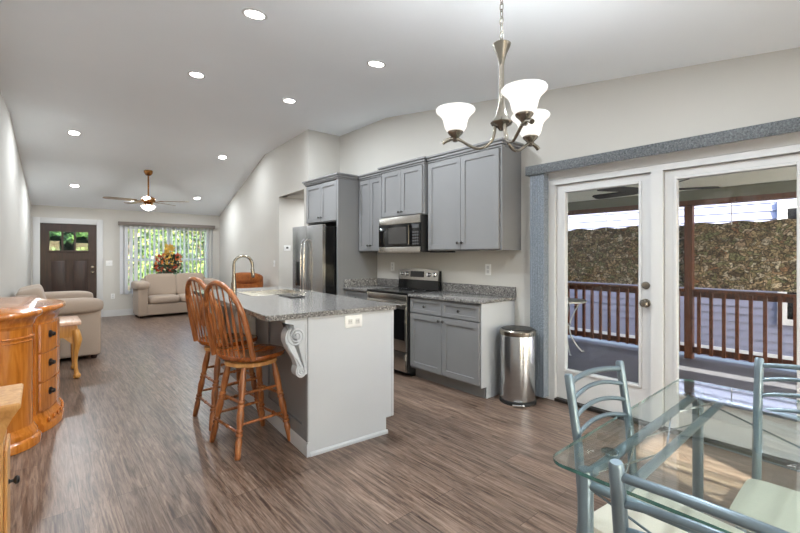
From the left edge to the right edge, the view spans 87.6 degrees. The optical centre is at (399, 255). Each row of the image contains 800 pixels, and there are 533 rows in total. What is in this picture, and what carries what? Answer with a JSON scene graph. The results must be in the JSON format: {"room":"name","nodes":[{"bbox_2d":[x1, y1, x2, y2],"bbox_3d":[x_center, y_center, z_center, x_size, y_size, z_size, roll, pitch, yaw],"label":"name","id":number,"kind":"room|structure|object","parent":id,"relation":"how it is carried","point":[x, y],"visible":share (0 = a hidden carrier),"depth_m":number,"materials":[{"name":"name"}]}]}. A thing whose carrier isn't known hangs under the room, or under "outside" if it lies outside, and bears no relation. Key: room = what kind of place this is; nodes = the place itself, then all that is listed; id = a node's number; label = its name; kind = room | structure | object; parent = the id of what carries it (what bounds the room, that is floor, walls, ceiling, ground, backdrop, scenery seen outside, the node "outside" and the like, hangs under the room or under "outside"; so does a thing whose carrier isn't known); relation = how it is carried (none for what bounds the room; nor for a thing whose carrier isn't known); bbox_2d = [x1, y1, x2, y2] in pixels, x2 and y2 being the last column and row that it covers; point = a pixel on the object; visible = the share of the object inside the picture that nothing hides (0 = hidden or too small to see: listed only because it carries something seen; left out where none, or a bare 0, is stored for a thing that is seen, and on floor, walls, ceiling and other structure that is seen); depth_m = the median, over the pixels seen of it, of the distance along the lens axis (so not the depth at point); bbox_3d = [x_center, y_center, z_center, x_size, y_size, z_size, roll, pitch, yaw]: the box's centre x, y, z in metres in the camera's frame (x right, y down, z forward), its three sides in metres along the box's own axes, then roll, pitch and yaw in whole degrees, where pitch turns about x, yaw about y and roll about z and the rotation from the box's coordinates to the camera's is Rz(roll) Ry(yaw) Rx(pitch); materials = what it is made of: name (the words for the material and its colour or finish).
{"room":"open-plan kitchen dining","nodes":[
{"label":"open-plan kitchen dining","id":0,"kind":"room"},
{"bbox_2d":[0,92,30,297],"bbox_3d":[-3.161,-0.290,3.072,0.270,3.360,14.224,0,0,-40],"label":"wall","id":1,"kind":"structure","parent":0,"point":[15,204],"depth_m":6.02,"materials":[{"name":"paint"}]},
{"bbox_2d":[31,205,218,310],"bbox_3d":[-6.260,0.170,9.868,4.020,2.440,0.120,0,0,-41],"label":"wall","id":2,"kind":"structure","parent":0,"point":[111,229],"depth_m":9.56,"materials":[{"name":"paint"}]},
{"bbox_2d":[33,217,102,316],"bbox_3d":[-7.144,0.294,9.010,1.190,2.189,0.022,0,0,-41],"label":"trim","id":3,"kind":"structure","parent":2,"relation":"attached to","point":[36,220],"depth_m":9.00,"materials":[{"name":"white paint"}]},
{"bbox_2d":[40,223,96,297],"bbox_3d":[-7.151,0.348,9.018,0.958,2.064,0.111,0,0,-41],"label":"door","id":4,"kind":"structure","parent":2,"relation":"in","point":[60,270],"depth_m":9.02,"materials":[{"name":"brown wood"}]},
{"bbox_2d":[106,261,111,265],"bbox_3d":[-6.609,0.175,9.477,0.125,0.118,0.014,0,0,-41],"label":"light switch","id":5,"kind":"object","parent":2,"relation":"attached to","point":[108,263],"visible":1,"depth_m":9.48,"materials":[{"name":"white plastic"}]},
{"bbox_2d":[103,309,134,316],"bbox_3d":[-6.208,1.316,9.823,3.720,0.146,0.016,0,0,-41],"label":"baseboard","id":6,"kind":"structure","parent":2,"relation":"attached to","point":[121,312],"depth_m":9.59,"materials":[{"name":"white paint"}]},
{"bbox_2d":[128,227,206,292],"bbox_3d":[-5.730,0.100,10.325,1.820,1.540,0.060,0,0,-41],"label":"window","id":7,"kind":"structure","parent":2,"relation":"in","point":[169,229],"depth_m":10.62,"materials":[{"name":"white paint"}]},
{"bbox_2d":[118,221,214,293],"bbox_3d":[-5.652,0.055,10.236,2.100,1.670,0.113,0,0,-41],"label":"vertical blind","id":8,"kind":"object","parent":7,"relation":"attached to","point":[121,223],"visible":0.64,"depth_m":9.91,"materials":[{"name":"white plastic"}]},
{"bbox_2d":[219,132,303,288],"bbox_3d":[-3.103,-0.290,8.874,0.120,3.360,5.535,0,0,-36],"label":"wall","id":9,"kind":"structure","parent":0,"point":[252,224],"depth_m":8.21,"materials":[{"name":"paint"}]},
{"bbox_2d":[283,130,339,287],"bbox_3d":[-1.264,-0.290,7.562,1.630,3.360,1.360,0,0,-41],"label":"wall","id":10,"kind":"structure","parent":0,"point":[321,150],"depth_m":6.80,"materials":[{"name":"paint"}]},
{"bbox_2d":[284,245,290,250],"bbox_3d":[-2.064,-0.135,7.632,0.130,0.100,0.008,0,0,-41],"label":"thermostat","id":11,"kind":"object","parent":10,"relation":"attached to","point":[286,247],"visible":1,"depth_m":7.63,"materials":[{"name":"white plastic"}]},
{"bbox_2d":[0,0,799,215],"bbox_3d":[-1.205,-1.503,4.839,5.500,1.174,14.400,0,0,-41],"label":"ceiling","id":12,"kind":"structure","parent":0,"point":[114,73],"depth_m":3.88,"materials":[{"name":"paint"}]},
{"bbox_2d":[67,130,80,135],"bbox_3d":[-5.042,-1.895,6.452,0.170,0.048,0.175,0,0,43],"label":"recessed light","id":13,"kind":"object","parent":12,"relation":"in","point":[70,132],"visible":1,"depth_m":6.45,"materials":[{"name":"white paint"}]},
{"bbox_2d":[69,184,79,187],"bbox_3d":[-6.331,-1.358,8.114,0.170,0.048,0.175,0,0,43],"label":"recessed light","id":14,"kind":"object","parent":12,"relation":"in","point":[70,185],"visible":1,"depth_m":8.11,"materials":[{"name":"white paint"}]},
{"bbox_2d":[103,170,184,205],"bbox_3d":[-4.872,-1.244,7.994,1.366,0.787,1.392,0,0,-41],"label":"ceiling fan","id":15,"kind":"object","parent":12,"relation":"hanging from","point":[148,200],"visible":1,"depth_m":7.97,"materials":[{"name":"gold metal"}]},
{"bbox_2d":[188,71,205,77],"bbox_3d":[-2.212,-1.965,4.537,0.176,0.008,0.176,0,0,-41],"label":"recessed light","id":16,"kind":"object","parent":12,"relation":"in","point":[195,74],"visible":1,"depth_m":4.53,"materials":[{"name":"white paint"}]},
{"bbox_2d":[218,155,226,158],"bbox_3d":[-3.392,-1.877,7.969,0.170,0.048,0.175,0,0,43],"label":"recessed light","id":17,"kind":"object","parent":12,"relation":"in","point":[220,156],"visible":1,"depth_m":7.96,"materials":[{"name":"white paint"}]},
{"bbox_2d":[242,8,267,19],"bbox_3d":[-1.037,-1.721,2.977,0.175,0.030,0.173,0,0,-34],"label":"recessed light","id":18,"kind":"object","parent":12,"relation":"in","point":[255,14],"visible":1,"depth_m":2.97,"materials":[{"name":"white paint"}]},
{"bbox_2d":[282,98,296,102],"bbox_3d":[-1.405,-1.965,5.300,0.176,0.008,0.176,0,0,-41],"label":"recessed light","id":19,"kind":"object","parent":12,"relation":"in","point":[286,100],"visible":1,"depth_m":5.29,"materials":[{"name":"white paint"}]},
{"bbox_2d":[367,60,385,67],"bbox_3d":[-0.213,-1.730,3.767,0.175,0.030,0.173,0,0,-34],"label":"recessed light","id":20,"kind":"object","parent":12,"relation":"in","point":[374,63],"visible":1,"depth_m":3.76,"materials":[{"name":"white paint"}]},
{"bbox_2d":[436,0,549,151],"bbox_3d":[0.514,-0.986,1.977,0.531,0.974,0.540,0,0,-41],"label":"chandelier","id":21,"kind":"object","parent":12,"relation":"hanging from","point":[523,96],"visible":1,"depth_m":1.94,"materials":[{"name":"silver metal"}]},
{"bbox_2d":[10,312,799,532],"bbox_3d":[-1.205,1.450,4.839,5.500,0.120,14.400,0,0,-41],"label":"floor","id":22,"kind":"structure","parent":0,"point":[128,452],"depth_m":2.73,"materials":[{"name":"wood"}]},
{"bbox_2d":[0,383,22,532],"bbox_3d":[-1.732,0.989,1.701,0.282,0.802,0.346,0,0,-41],"label":"base cabinet","id":23,"kind":"object","parent":22,"relation":"on","point":[10,395],"visible":1,"depth_m":1.69,"materials":[{"name":"brown wood"}]},
{"bbox_2d":[0,297,65,455],"bbox_3d":[-3.148,0.896,3.518,0.513,0.988,1.616,0,0,-41],"label":"dresser","id":24,"kind":"object","parent":22,"relation":"on","point":[29,326],"visible":0.99,"depth_m":3.11,"materials":[{"name":"orange wood"}]},
{"bbox_2d":[15,284,103,358],"bbox_3d":[-4.933,0.907,6.020,0.930,0.965,1.810,0,0,-41],"label":"loveseat","id":25,"kind":"object","parent":22,"relation":"on","point":[82,304],"visible":0.44,"depth_m":5.56,"materials":[{"name":"beige fabric"}]},
{"bbox_2d":[16,286,45,298],"bbox_3d":[-4.938,0.710,5.636,0.359,0.570,0.599,0,0,-41],"label":"cushion","id":26,"kind":"object","parent":25,"relation":"on","point":[38,291],"depth_m":5.44,"materials":[{"name":"beige fabric"}]},
{"bbox_2d":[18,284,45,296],"bbox_3d":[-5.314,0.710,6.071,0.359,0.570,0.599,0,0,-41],"label":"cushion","id":27,"kind":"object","parent":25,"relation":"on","point":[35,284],"depth_m":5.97,"materials":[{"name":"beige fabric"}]},
{"bbox_2d":[60,316,81,378],"bbox_3d":[-3.988,1.065,4.761,0.548,0.650,0.600,0,0,-41],"label":"end table","id":28,"kind":"object","parent":22,"relation":"on","point":[69,330],"visible":0.52,"depth_m":4.69,"materials":[{"name":"brown wood"}]},
{"bbox_2d":[131,273,218,318],"bbox_3d":[-5.319,0.907,9.941,1.788,0.965,0.780,0,0,-41],"label":"sofa","id":29,"kind":"object","parent":22,"relation":"on","point":[163,293],"visible":0.75,"depth_m":9.63,"materials":[{"name":"beige fabric"}]},
{"bbox_2d":[144,273,176,295],"bbox_3d":[-5.675,0.710,9.871,0.654,0.570,0.359,0,0,-41],"label":"cushion","id":30,"kind":"object","parent":29,"relation":"on","point":[163,283],"depth_m":9.78,"materials":[{"name":"beige fabric"}]},
{"bbox_2d":[148,294,179,303],"bbox_3d":[-5.505,1.005,9.674,0.640,0.190,0.592,0,0,-41],"label":"seat cushion","id":31,"kind":"object","parent":29,"relation":"on","point":[152,298],"depth_m":9.49,"materials":[{"name":"beige fabric"}]},
{"bbox_2d":[151,243,182,273],"bbox_3d":[-5.572,0.125,10.005,0.677,0.834,0.259,0,0,-41],"label":"flower arrangement","id":32,"kind":"object","parent":29,"relation":"on","point":[175,261],"visible":0.98,"depth_m":9.98,"materials":[{"name":"plant"}]},
{"bbox_2d":[175,273,203,294],"bbox_3d":[-5.198,0.710,10.283,0.654,0.570,0.359,0,0,-41],"label":"cushion","id":33,"kind":"object","parent":29,"relation":"on","point":[180,278],"depth_m":10.09,"materials":[{"name":"beige fabric"}]},
{"bbox_2d":[177,293,202,301],"bbox_3d":[-5.028,1.005,10.086,0.640,0.190,0.592,0,0,-41],"label":"seat cushion","id":34,"kind":"object","parent":29,"relation":"on","point":[181,296],"depth_m":9.77,"materials":[{"name":"beige fabric"}]},
{"bbox_2d":[185,277,258,430],"bbox_3d":[-1.511,0.779,3.550,0.566,1.222,0.496,0,0,-43],"label":"bar stool","id":35,"kind":"object","parent":22,"relation":"on","point":[194,318],"visible":0.66,"depth_m":3.45,"materials":[{"name":"brown wood"}]},
{"bbox_2d":[199,272,263,333],"bbox_3d":[-3.002,0.854,7.655,0.960,1.071,0.864,0,0,19],"label":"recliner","id":36,"kind":"object","parent":22,"relation":"on","point":[243,279],"visible":0.27,"depth_m":7.80,"materials":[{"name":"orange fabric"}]},
{"bbox_2d":[203,280,289,460],"bbox_3d":[-1.135,0.779,3.071,0.496,1.222,0.566,0,0,43],"label":"bar stool","id":37,"kind":"object","parent":22,"relation":"on","point":[249,355],"visible":1,"depth_m":2.97,"materials":[{"name":"brown wood"}]},
{"bbox_2d":[209,302,393,457],"bbox_3d":[-1.115,0.908,4.003,0.887,0.963,2.412,0,0,-36],"label":"kitchen island","id":38,"kind":"object","parent":22,"relation":"on","point":[336,372],"visible":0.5,"depth_m":3.07,"materials":[{"name":"grey paint"}]},
{"bbox_2d":[194,286,395,320],"bbox_3d":[-1.165,0.406,3.972,1.040,0.039,2.442,0,0,-36],"label":"island countertop","id":39,"kind":"structure","parent":38,"relation":"on","point":[262,303],"depth_m":3.39,"materials":[{"name":"stone"}]},
{"bbox_2d":[231,255,254,301],"bbox_3d":[-1.351,0.191,3.559,0.201,0.397,0.134,0,0,-33],"label":"faucet","id":40,"kind":"object","parent":39,"relation":"on","point":[233,283],"visible":0.88,"depth_m":3.49,"materials":[{"name":"silver metal"}]},
{"bbox_2d":[238,289,307,295],"bbox_3d":[-1.358,0.405,4.403,0.584,0.038,0.544,0,0,-36],"label":"sink","id":41,"kind":"object","parent":39,"relation":"in","point":[279,291],"depth_m":4.58,"materials":[{"name":"grey metal"}]},
{"bbox_2d":[278,293,305,297],"bbox_3d":[-1.040,0.384,3.990,0.130,0.010,0.370,0,0,-36],"label":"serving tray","id":42,"kind":"object","parent":39,"relation":"on","point":[290,295],"visible":1,"depth_m":3.95,"materials":[{"name":"silver ceramic"}]},
{"bbox_2d":[345,314,361,327],"bbox_3d":[-0.343,0.486,3.084,0.145,0.092,0.006,0,0,-36],"label":"outlet","id":43,"kind":"object","parent":38,"relation":"attached to","point":[351,320],"depth_m":3.08,"materials":[{"name":"white plastic"}]},
{"bbox_2d":[348,318,359,323],"bbox_3d":[-0.340,0.486,3.080,0.095,0.037,0.002,0,0,-36],"label":"socket","id":44,"kind":"object","parent":38,"relation":"attached to","point":[349,320],"depth_m":3.07,"materials":[{"name":"white plastic"}]},
{"bbox_2d":[293,224,336,294],"bbox_3d":[-1.039,0.485,6.174,0.924,1.810,0.875,0,0,-41],"label":"refrigerator","id":45,"kind":"object","parent":22,"relation":"on","point":[314,246],"visible":0.41,"depth_m":5.74,"materials":[{"name":"silver metal"}]},
{"bbox_2d":[302,172,376,295],"bbox_3d":[-0.902,0.134,6.230,0.716,2.511,1.000,0,0,-41],"label":"tall cabinet","id":46,"kind":"object","parent":22,"relation":"on","point":[331,199],"visible":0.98,"depth_m":5.85,"materials":[{"name":"grey paint"}]},
{"bbox_2d":[345,289,367,299],"bbox_3d":[-0.376,0.927,5.710,0.598,0.925,0.552,0,0,-41],"label":"base cabinet","id":47,"kind":"object","parent":22,"relation":"on","point":[348,293],"visible":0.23,"depth_m":5.54,"materials":[{"name":"grey paint"}]},
{"bbox_2d":[344,278,398,291],"bbox_3d":[-0.372,0.396,5.712,0.592,0.135,0.554,0,0,-41],"label":"countertop","id":48,"kind":"structure","parent":47,"relation":"on","point":[364,284],"depth_m":5.82,"materials":[{"name":"stone"}]},
{"bbox_2d":[367,268,441,375],"bbox_3d":[0.023,0.778,5.178,0.657,1.223,0.759,0,0,-41],"label":"range","id":49,"kind":"object","parent":22,"relation":"on","point":[412,280],"visible":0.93,"depth_m":4.92,"materials":[{"name":"silver metal"}]},
{"bbox_2d":[367,287,440,294],"bbox_3d":[0.047,0.437,5.199,0.575,0.020,0.759,0,0,-41],"label":"cooktop","id":50,"kind":"object","parent":49,"relation":"in","point":[396,290],"depth_m":5.10,"materials":[{"name":"black glass"}]},
{"bbox_2d":[410,297,514,398],"bbox_3d":[0.640,0.927,4.534,0.598,0.925,1.007,0,0,-41],"label":"base cabinet","id":51,"kind":"object","parent":22,"relation":"on","point":[456,345],"visible":0.99,"depth_m":4.23,"materials":[{"name":"grey paint"}]},
{"bbox_2d":[408,282,515,303],"bbox_3d":[0.648,0.396,4.530,0.592,0.135,1.027,0,0,-41],"label":"countertop","id":52,"kind":"structure","parent":51,"relation":"on","point":[457,292],"depth_m":4.50,"materials":[{"name":"stone"}]},
{"bbox_2d":[499,325,536,406],"bbox_3d":[1.116,1.040,3.982,0.373,0.700,0.342,0,0,-41],"label":"trash can","id":53,"kind":"object","parent":22,"relation":"on","point":[517,342],"visible":1,"depth_m":3.85,"materials":[{"name":"silver metal"}]},
{"bbox_2d":[564,360,744,532],"bbox_3d":[0.891,0.910,1.467,0.410,0.944,0.522,0,0,-34],"label":"dining chair","id":54,"kind":"object","parent":22,"relation":"on","point":[602,516],"visible":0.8,"depth_m":1.53,"materials":[{"name":"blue metal"}]},
{"bbox_2d":[553,379,799,532],"bbox_3d":[1.519,1.018,1.133,1.340,0.745,1.670,0,0,-41],"label":"dining table","id":55,"kind":"object","parent":22,"relation":"on","point":[587,487],"visible":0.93,"depth_m":1.54,"materials":[{"name":"clear glass"}]},
{"bbox_2d":[608,459,789,532],"bbox_3d":[0.739,0.910,0.897,0.522,0.944,0.410,0,0,-41],"label":"dining chair","id":56,"kind":"object","parent":22,"relation":"on","point":[618,479],"visible":1,"depth_m":0.82,"materials":[{"name":"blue metal"}]},
{"bbox_2d":[730,357,799,532],"bbox_3d":[1.500,0.910,1.522,0.522,0.944,0.410,0,0,-41],"label":"dining chair","id":57,"kind":"object","parent":22,"relation":"on","point":[778,506],"visible":0.84,"depth_m":1.66,"materials":[{"name":"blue metal"}]},
{"bbox_2d":[340,47,799,326],"bbox_3d":[1.855,-0.290,3.682,0.120,3.360,8.590,0,0,-41],"label":"wall","id":58,"kind":"structure","parent":0,"point":[593,118],"depth_m":3.80,"materials":[{"name":"paint"}]},
{"bbox_2d":[358,170,381,251],"bbox_3d":[-0.292,-0.589,5.782,0.377,1.067,0.552,0,0,-41],"label":"upper cabinet","id":59,"kind":"object","parent":58,"relation":"attached to","point":[370,184],"visible":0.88,"depth_m":5.68,"materials":[{"name":"grey paint"}]},
{"bbox_2d":[344,278,398,286],"bbox_3d":[-0.370,0.380,5.714,0.587,0.104,0.554,0,0,-41],"label":"backsplash","id":60,"kind":"structure","parent":58,"relation":"attached to","point":[366,281],"depth_m":5.89,"materials":[{"name":"stone"}]},
{"bbox_2d":[377,156,427,217],"bbox_3d":[0.143,-0.812,5.247,0.417,0.660,0.877,0,0,-41],"label":"upper cabinet","id":61,"kind":"object","parent":58,"relation":"attached to","point":[405,183],"visible":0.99,"depth_m":5.08,"materials":[{"name":"grey paint"}]},
{"bbox_2d":[379,214,429,252],"bbox_3d":[0.127,-0.257,5.233,0.457,0.443,0.768,0,0,-41],"label":"microwave","id":62,"kind":"object","parent":61,"relation":"attached to","point":[402,234],"visible":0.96,"depth_m":5.01,"materials":[{"name":"silver metal"}]},
{"bbox_2d":[426,137,523,252],"bbox_3d":[0.779,-0.588,4.542,0.377,1.108,1.067,0,0,-41],"label":"upper cabinet","id":63,"kind":"object","parent":58,"relation":"attached to","point":[474,196],"visible":0.98,"depth_m":4.30,"materials":[{"name":"grey paint"}]},
{"bbox_2d":[430,251,454,252],"bbox_3d":[0.490,-0.044,4.819,0.160,0.020,0.255,0,0,-41],"label":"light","id":64,"kind":"object","parent":63,"relation":"attached to","point":[430,251],"depth_m":4.74,"materials":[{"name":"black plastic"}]},
{"bbox_2d":[443,282,515,296],"bbox_3d":[0.864,0.380,4.716,0.023,0.104,1.027,0,0,-41],"label":"backsplash","id":65,"kind":"structure","parent":58,"relation":"attached to","point":[453,287],"depth_m":4.65,"materials":[{"name":"stone"}]},
{"bbox_2d":[485,264,490,274],"bbox_3d":[0.973,0.155,4.605,0.008,0.118,0.075,0,0,-41],"label":"wall outlet","id":66,"kind":"object","parent":58,"relation":"attached to","point":[487,266],"visible":1,"depth_m":4.60,"materials":[{"name":"white plastic"}]},
{"bbox_2d":[525,117,799,397],"bbox_3d":[2.074,0.244,3.230,0.131,2.232,2.420,0,0,-41],"label":"vertical blind","id":67,"kind":"object","parent":58,"relation":"attached to","point":[539,178],"visible":0.94,"depth_m":3.98,"materials":[{"name":"grey plastic"}]},
{"bbox_2d":[545,133,799,469],"bbox_3d":[2.122,0.282,3.325,0.163,2.214,2.060,0,0,-41],"label":"door","id":68,"kind":"structure","parent":58,"relation":"in","point":[657,178],"depth_m":3.32,"materials":[{"name":"white paint"}]},
{"bbox_2d":[568,203,796,291],"bbox_3d":[4.144,-0.130,5.889,0.036,1.160,5.580,0,0,-41],"label":"privacy screen","id":69,"kind":"object","parent":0,"point":[739,255],"visible":0.59,"depth_m":5.68,"materials":[{"name":"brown plant"}]},
{"bbox_2d":[568,192,796,215],"bbox_3d":[5.069,-0.730,4.706,0.145,0.069,13.500,0,0,-41],"label":"trim","id":70,"kind":"structure","parent":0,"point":[787,195],"depth_m":5.61,"materials":[{"name":"brown wood"}]},
{"bbox_2d":[568,180,796,210],"bbox_3d":[5.075,-0.837,4.711,0.120,0.144,13.500,0,0,-41],"label":"trim","id":71,"kind":"structure","parent":70,"relation":"on","point":[790,185],"depth_m":5.63,"materials":[{"name":"paint"}]},
{"bbox_2d":[568,337,796,414],"bbox_3d":[3.973,1.490,3.760,3.170,0.100,13.500,0,0,-41],"label":"floor","id":72,"kind":"structure","parent":0,"point":[595,354],"depth_m":5.09,"materials":[{"name":"concrete"}]},
{"bbox_2d":[568,298,586,355],"bbox_3d":[2.465,1.050,6.250,0.620,0.779,0.617,0,0,-41],"label":"bistro table","id":73,"kind":"object","parent":72,"relation":"on","point":[570,300],"visible":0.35,"depth_m":6.22,"materials":[{"name":"metal"}]},
{"bbox_2d":[684,206,693,358],"bbox_3d":[4.067,0.373,5.863,0.100,2.134,0.100,0,0,-41],"label":"porch post","id":74,"kind":"object","parent":72,"relation":"on","point":[688,210],"visible":1,"depth_m":5.83,"materials":[{"name":"brown wood"}]},
{"bbox_2d":[568,283,683,351],"bbox_3d":[3.142,0.915,6.927,0.120,0.890,2.710,0,0,-41],"label":"porch railing","id":75,"kind":"object","parent":74,"relation":"attached to","point":[576,286],"visible":0.44,"depth_m":6.64,"materials":[{"name":"brown wood"}]},
{"bbox_2d":[693,289,796,364],"bbox_3d":[5.005,0.915,4.770,0.120,0.890,2.770,0,0,-41],"label":"porch railing","id":76,"kind":"object","parent":74,"relation":"attached to","point":[722,294],"visible":0.88,"depth_m":5.38,"materials":[{"name":"brown wood"}]},
{"bbox_3d":[4.369,-1.180,4.102,4.225,0.100,13.500,0,0,-41],"label":"ceiling","id":77,"kind":"structure","parent":0,"visible":0},
{"bbox_2d":[592,179,720,198],"bbox_3d":[2.885,-0.899,4.882,1.305,0.458,1.298,0,0,-41],"label":"ceiling fan","id":78,"kind":"object","parent":77,"relation":"hanging from","point":[618,191],"visible":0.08,"depth_m":4.78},
{"bbox_2d":[568,166,796,201],"bbox_3d":[5.060,-1.020,4.698,0.160,0.220,13.500,0,0,-41],"label":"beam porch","id":79,"kind":"structure","parent":77,"relation":"attached to","point":[786,173],"depth_m":5.44,"materials":[{"name":"wood"}]},
{"label":"outside","id":80,"kind":"structure","parent":0,"visible":0},
{"bbox_2d":[568,335,796,371],"bbox_3d":[2.162,2.150,-0.974,30.000,0.120,27.699,0,0,-41],"label":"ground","id":81,"kind":"structure","parent":80,"point":[577,337],"depth_m":8.63,"materials":[{"name":"grey concrete"}]},
{"bbox_2d":[568,199,796,362],"bbox_3d":[6.679,-0.810,8.408,2.900,5.400,16.400,0,0,-41],"label":"neighbouring house","id":82,"kind":"structure","parent":81,"relation":"on","point":[759,211],"depth_m":7.70,"materials":[{"name":"purple"}]},
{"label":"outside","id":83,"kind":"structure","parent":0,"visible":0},
{"bbox_3d":[-16.135,1.950,20.221,30.000,0.120,28.300,0,0,-41],"label":"lawn","id":84,"kind":"structure","parent":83,"visible":0},
{"bbox_2d":[49,231,76,249],"bbox_3d":[-14.499,-0.577,15.969,4.341,4.941,4.268,0,0,-41],"label":"tree","id":85,"kind":"object","parent":84,"relation":"on","point":[55,233],"visible":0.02,"depth_m":16.15,"materials":[{"name":"green plant"}]},
{"bbox_2d":[67,229,181,290],"bbox_3d":[-9.463,-0.365,14.541,3.344,4.517,3.345,0,0,-41],"label":"tree","id":86,"kind":"object","parent":84,"relation":"on","point":[156,231],"visible":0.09,"depth_m":14.46,"materials":[{"name":"green plant"}]},
{"bbox_2d":[49,230,203,279],"bbox_3d":[-15.070,-0.681,20.480,18.403,5.367,3.119,0,0,-41],"label":"hedge","id":87,"kind":"object","parent":84,"relation":"on","point":[50,233],"visible":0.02,"depth_m":21.16,"materials":[{"name":"green plant"}]},
{"bbox_2d":[161,231,203,272],"bbox_3d":[-8.800,-0.719,18.309,3.345,5.224,3.369,0,0,-41],"label":"tree","id":88,"kind":"object","parent":84,"relation":"on","point":[190,232],"visible":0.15,"depth_m":17.79,"materials":[{"name":"green plant"}]},
{"bbox_2d":[185,262,203,274],"bbox_3d":[-6.656,1.040,14.567,1.970,1.719,1.976,0,0,-41],"label":"bush","id":89,"kind":"object","parent":84,"relation":"on","point":[202,263],"visible":0.04,"depth_m":14.35,"materials":[{"name":"green plant"}]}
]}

